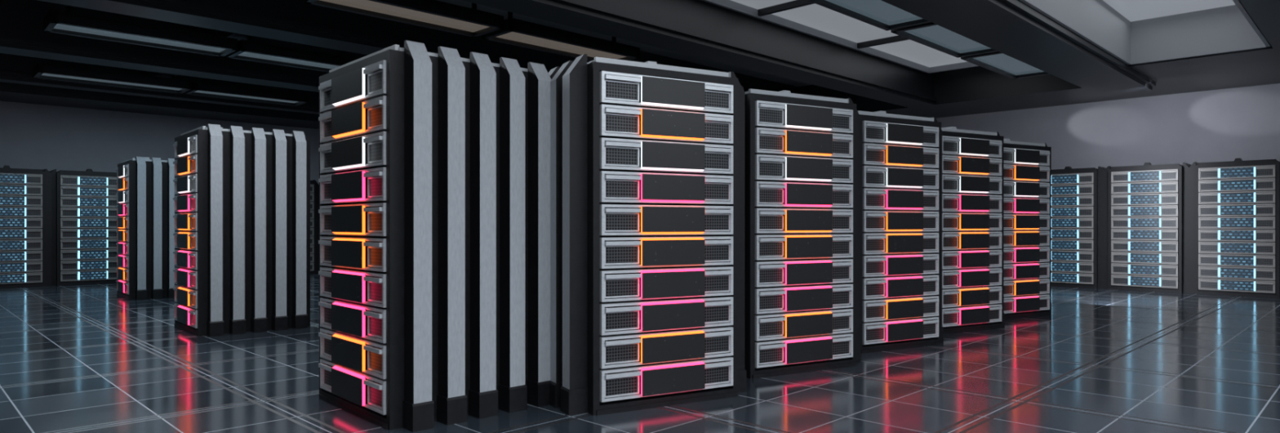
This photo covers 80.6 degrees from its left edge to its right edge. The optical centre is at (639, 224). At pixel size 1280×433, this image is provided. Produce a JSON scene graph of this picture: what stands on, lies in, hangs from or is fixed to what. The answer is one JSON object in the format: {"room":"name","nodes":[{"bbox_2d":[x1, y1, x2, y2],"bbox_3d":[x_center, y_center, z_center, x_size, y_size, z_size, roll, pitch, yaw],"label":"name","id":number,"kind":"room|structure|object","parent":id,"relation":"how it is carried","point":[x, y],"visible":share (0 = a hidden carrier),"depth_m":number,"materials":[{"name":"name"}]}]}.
{"room":"server room","nodes":[
{"label":"server room","id":0,"kind":"room"},
{"bbox_2d":[0,101,319,184],"bbox_3d":[-11.006,-1.287,16.964,26.026,5.170,0.176,0,0,-45],"label":"wall","id":1,"kind":"structure","parent":0,"point":[33,135],"depth_m":16.09,"materials":[{"name":"paint"}]},
{"bbox_2d":[0,81,319,128],"bbox_3d":[-11.123,-2.860,15.712,24.090,0.792,1.430,0,0,-45],"label":"ceiling beam","id":2,"kind":"structure","parent":1,"relation":"attached to","point":[9,91],"depth_m":16.00,"materials":[{"name":"black metal"}]},
{"bbox_2d":[437,0,813,86],"bbox_3d":[-0.871,-3.344,6.829,26.026,0.176,28.490,0,0,-45],"label":"ceiling","id":3,"kind":"structure","parent":0,"point":[643,47],"depth_m":14.06,"materials":[{"name":"paint"}]},
{"bbox_2d":[0,53,319,114],"bbox_3d":[-9.645,-2.860,14.234,24.090,0.792,0.440,0,0,-45],"label":"ceiling beam","id":4,"kind":"structure","parent":3,"relation":"attached to","point":[14,68],"depth_m":14.12,"materials":[{"name":"black"}]},
{"bbox_2d":[33,59,308,106],"bbox_3d":[-8.439,-2.860,13.962,4.290,0.792,0.660,0,0,-45],"label":"ceiling light fixture","id":5,"kind":"object","parent":3,"relation":"hanging from","point":[52,71],"visible":0.88,"depth_m":13.62,"materials":[{"name":"black metal"}]},
{"bbox_2d":[0,0,367,92],"bbox_3d":[-7.545,-2.860,12.134,24.090,0.792,0.660,0,0,-45],"label":"ceiling beam","id":6,"kind":"structure","parent":3,"relation":"attached to","point":[22,33],"depth_m":11.57,"materials":[{"name":"black metal"}]},
{"bbox_2d":[147,26,253,78],"bbox_3d":[-7.607,-2.992,12.772,7.700,0.528,0.264,0,0,45],"label":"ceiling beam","id":7,"kind":"structure","parent":3,"relation":"attached to","point":[198,29],"depth_m":11.67,"materials":[{"name":"black metal"}]},
{"bbox_2d":[43,4,359,71],"bbox_3d":[-5.989,-2.860,10.812,0.660,0.792,3.960,0,0,45],"label":"ceiling light fixture","id":8,"kind":"object","parent":3,"relation":"hanging from","point":[57,21],"visible":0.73,"depth_m":10.38,"materials":[{"name":"black metal"}]},
{"bbox_2d":[38,0,797,93],"bbox_3d":[-4.978,-2.860,9.567,24.090,0.792,0.660,0,0,-45],"label":"ceiling beam","id":9,"kind":"structure","parent":3,"relation":"attached to","point":[297,21],"depth_m":10.03,"materials":[{"name":"black metal"}]},
{"bbox_2d":[304,0,639,61],"bbox_3d":[-1.867,-2.860,9.800,0.660,0.792,4.620,0,0,45],"label":"ceiling light fixture","id":10,"kind":"object","parent":3,"relation":"hanging from","point":[431,14],"visible":0.87,"depth_m":9.58,"materials":[{"name":"black metal"}]},
{"bbox_2d":[462,0,937,107],"bbox_3d":[-2.645,-2.860,7.234,0.661,0.792,24.090,0,0,45],"label":"ceiling beam","id":11,"kind":"structure","parent":3,"relation":"attached to","point":[700,28],"depth_m":10.96,"materials":[{"name":"black"}]},
{"bbox_2d":[702,0,978,73],"bbox_3d":[2.396,-3.113,10.438,11.550,0.154,1.914,0,0,-45],"label":"ceiling light","id":12,"kind":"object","parent":3,"relation":"attached to","point":[805,16],"depth_m":12.22,"materials":[{"name":"grey plastic"}]},
{"bbox_2d":[807,0,1049,79],"bbox_3d":[3.026,-2.860,9.030,0.660,0.792,10.010,0,0,45],"label":"ceiling light fixture","id":13,"kind":"object","parent":3,"relation":"hanging from","point":[880,14],"visible":0.55,"depth_m":9.90,"materials":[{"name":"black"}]},
{"bbox_2d":[881,0,1155,95],"bbox_3d":[0.016,-2.794,4.807,0.902,0.924,24.420,0,0,45],"label":"ceiling beam","id":14,"kind":"structure","parent":3,"relation":"attached to","point":[1013,28],"depth_m":9.62,"materials":[{"name":"black"}]},
{"bbox_2d":[1124,0,1279,79],"bbox_3d":[1.081,-2.860,3.508,24.090,0.792,2.552,0,0,-45],"label":"ceiling beam","id":15,"kind":"structure","parent":3,"relation":"attached to","point":[1265,14],"depth_m":11.27,"materials":[{"name":"black"}]},
{"bbox_2d":[1019,0,1271,65],"bbox_3d":[4.309,-2.838,7.265,11.088,0.704,1.716,0,0,-45],"label":"skylight","id":16,"kind":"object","parent":15,"relation":"attached to","point":[1133,32],"depth_m":10.97,"materials":[{"name":"grey glass"}]},
{"bbox_2d":[0,273,1279,432],"bbox_3d":[-0.871,1.243,6.829,26.026,0.110,28.490,0,0,-45],"label":"floor","id":17,"kind":"structure","parent":0,"point":[84,357],"depth_m":5.88,"materials":[{"name":"tile"}]},
{"bbox_2d":[0,164,53,288],"bbox_3d":[-12.199,0.037,14.506,1.371,2.301,1.184,0,0,-45],"label":"rack","id":18,"kind":"object","parent":17,"relation":"on","point":[24,193],"visible":0.98,"depth_m":14.26,"materials":[{"name":"grey metal"}]},
{"bbox_2d":[48,168,117,285],"bbox_3d":[-11.293,0.037,15.413,1.371,2.301,1.184,0,0,-45],"label":"rack","id":19,"kind":"object","parent":17,"relation":"on","point":[84,221],"visible":0.78,"depth_m":14.89,"materials":[{"name":"grey metal"}]},
{"bbox_2d":[115,156,174,299],"bbox_3d":[-8.028,0.037,12.704,1.193,2.301,1.371,0,0,-43],"label":"rack","id":20,"kind":"object","parent":17,"relation":"on","point":[145,193],"visible":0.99,"depth_m":12.10,"materials":[{"name":"silver metal"}]},
{"bbox_2d":[173,124,310,336],"bbox_3d":[-4.662,0.037,8.810,1.193,2.301,1.371,0,0,-43],"label":"rack","id":21,"kind":"object","parent":17,"relation":"on","point":[242,198],"visible":1,"depth_m":8.34,"materials":[{"name":"silver metal"}]},
{"bbox_2d":[310,179,319,274],"bbox_3d":[-8.572,0.037,18.134,1.371,2.301,1.184,0,0,-45],"label":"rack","id":22,"kind":"object","parent":17,"relation":"on","point":[314,186],"visible":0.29,"depth_m":18.11,"materials":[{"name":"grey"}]},
{"bbox_2d":[318,40,551,431],"bbox_3d":[-1.415,0.037,5.147,1.193,2.301,1.371,0,0,-43],"label":"rack","id":23,"kind":"object","parent":17,"relation":"on","point":[434,179],"visible":1,"depth_m":4.64,"materials":[{"name":"silver metal"}]},
{"bbox_2d":[547,53,746,415],"bbox_3d":[-0.074,0.037,5.447,1.371,2.301,1.193,0,0,-29],"label":"rack","id":24,"kind":"object","parent":17,"relation":"on","point":[647,158],"visible":1,"depth_m":4.89,"materials":[{"name":"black metal"}]},
{"bbox_2d":[742,86,861,378],"bbox_3d":[1.065,0.037,6.567,1.371,2.301,1.193,0,0,-29],"label":"rack","id":25,"kind":"object","parent":17,"relation":"on","point":[802,152],"visible":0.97,"depth_m":6.02,"materials":[{"name":"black metal"}]},
{"bbox_2d":[857,110,943,353],"bbox_3d":[2.231,0.037,7.700,1.371,2.301,1.193,0,0,-29],"label":"rack","id":26,"kind":"object","parent":17,"relation":"on","point":[900,156],"visible":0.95,"depth_m":7.16,"materials":[{"name":"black metal"}]},
{"bbox_2d":[941,126,1004,333],"bbox_3d":[3.421,0.037,8.888,1.371,2.301,1.193,0,0,-29],"label":"rack","id":27,"kind":"object","parent":17,"relation":"on","point":[973,161],"visible":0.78,"depth_m":8.38,"materials":[{"name":"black metal"}]},
{"bbox_2d":[1004,138,1051,319],"bbox_3d":[4.620,0.037,10.089,1.371,2.301,1.193,0,0,-29],"label":"rack","id":28,"kind":"object","parent":17,"relation":"on","point":[1027,165],"visible":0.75,"depth_m":9.58,"materials":[{"name":"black metal"}]},
{"bbox_2d":[1051,166,1106,288],"bbox_3d":[8.448,0.037,14.750,1.371,2.301,1.184,0,0,45],"label":"rack","id":29,"kind":"object","parent":17,"relation":"on","point":[1077,204],"visible":0.5,"depth_m":14.17,"materials":[{"name":"grey metal"}]},
{"bbox_2d":[1101,162,1191,293],"bbox_3d":[9.363,0.037,13.836,1.371,2.301,1.184,0,0,45],"label":"rack","id":30,"kind":"object","parent":17,"relation":"on","point":[1146,211],"visible":0.98,"depth_m":13.40,"materials":[{"name":"grey metal"}]},
{"bbox_2d":[1186,157,1279,297],"bbox_3d":[10.278,0.037,12.921,1.184,2.301,1.371,0,0,-45],"label":"rack","id":31,"kind":"object","parent":17,"relation":"on","point":[1234,248],"visible":0.99,"depth_m":12.51,"materials":[{"name":"grey metal"}]},
{"bbox_2d":[936,83,1279,169],"bbox_3d":[8.330,-1.287,16.155,28.666,5.170,0.176,0,0,45],"label":"wall","id":32,"kind":"structure","parent":0,"point":[1228,124],"depth_m":14.52,"materials":[{"name":"paint"}]},
{"bbox_2d":[797,65,1279,117],"bbox_3d":[7.646,-2.860,15.346,1.936,0.792,28.490,0,0,-45],"label":"ceiling beam","id":33,"kind":"structure","parent":32,"relation":"attached to","point":[978,89],"depth_m":14.83,"materials":[{"name":"black"}]}
]}

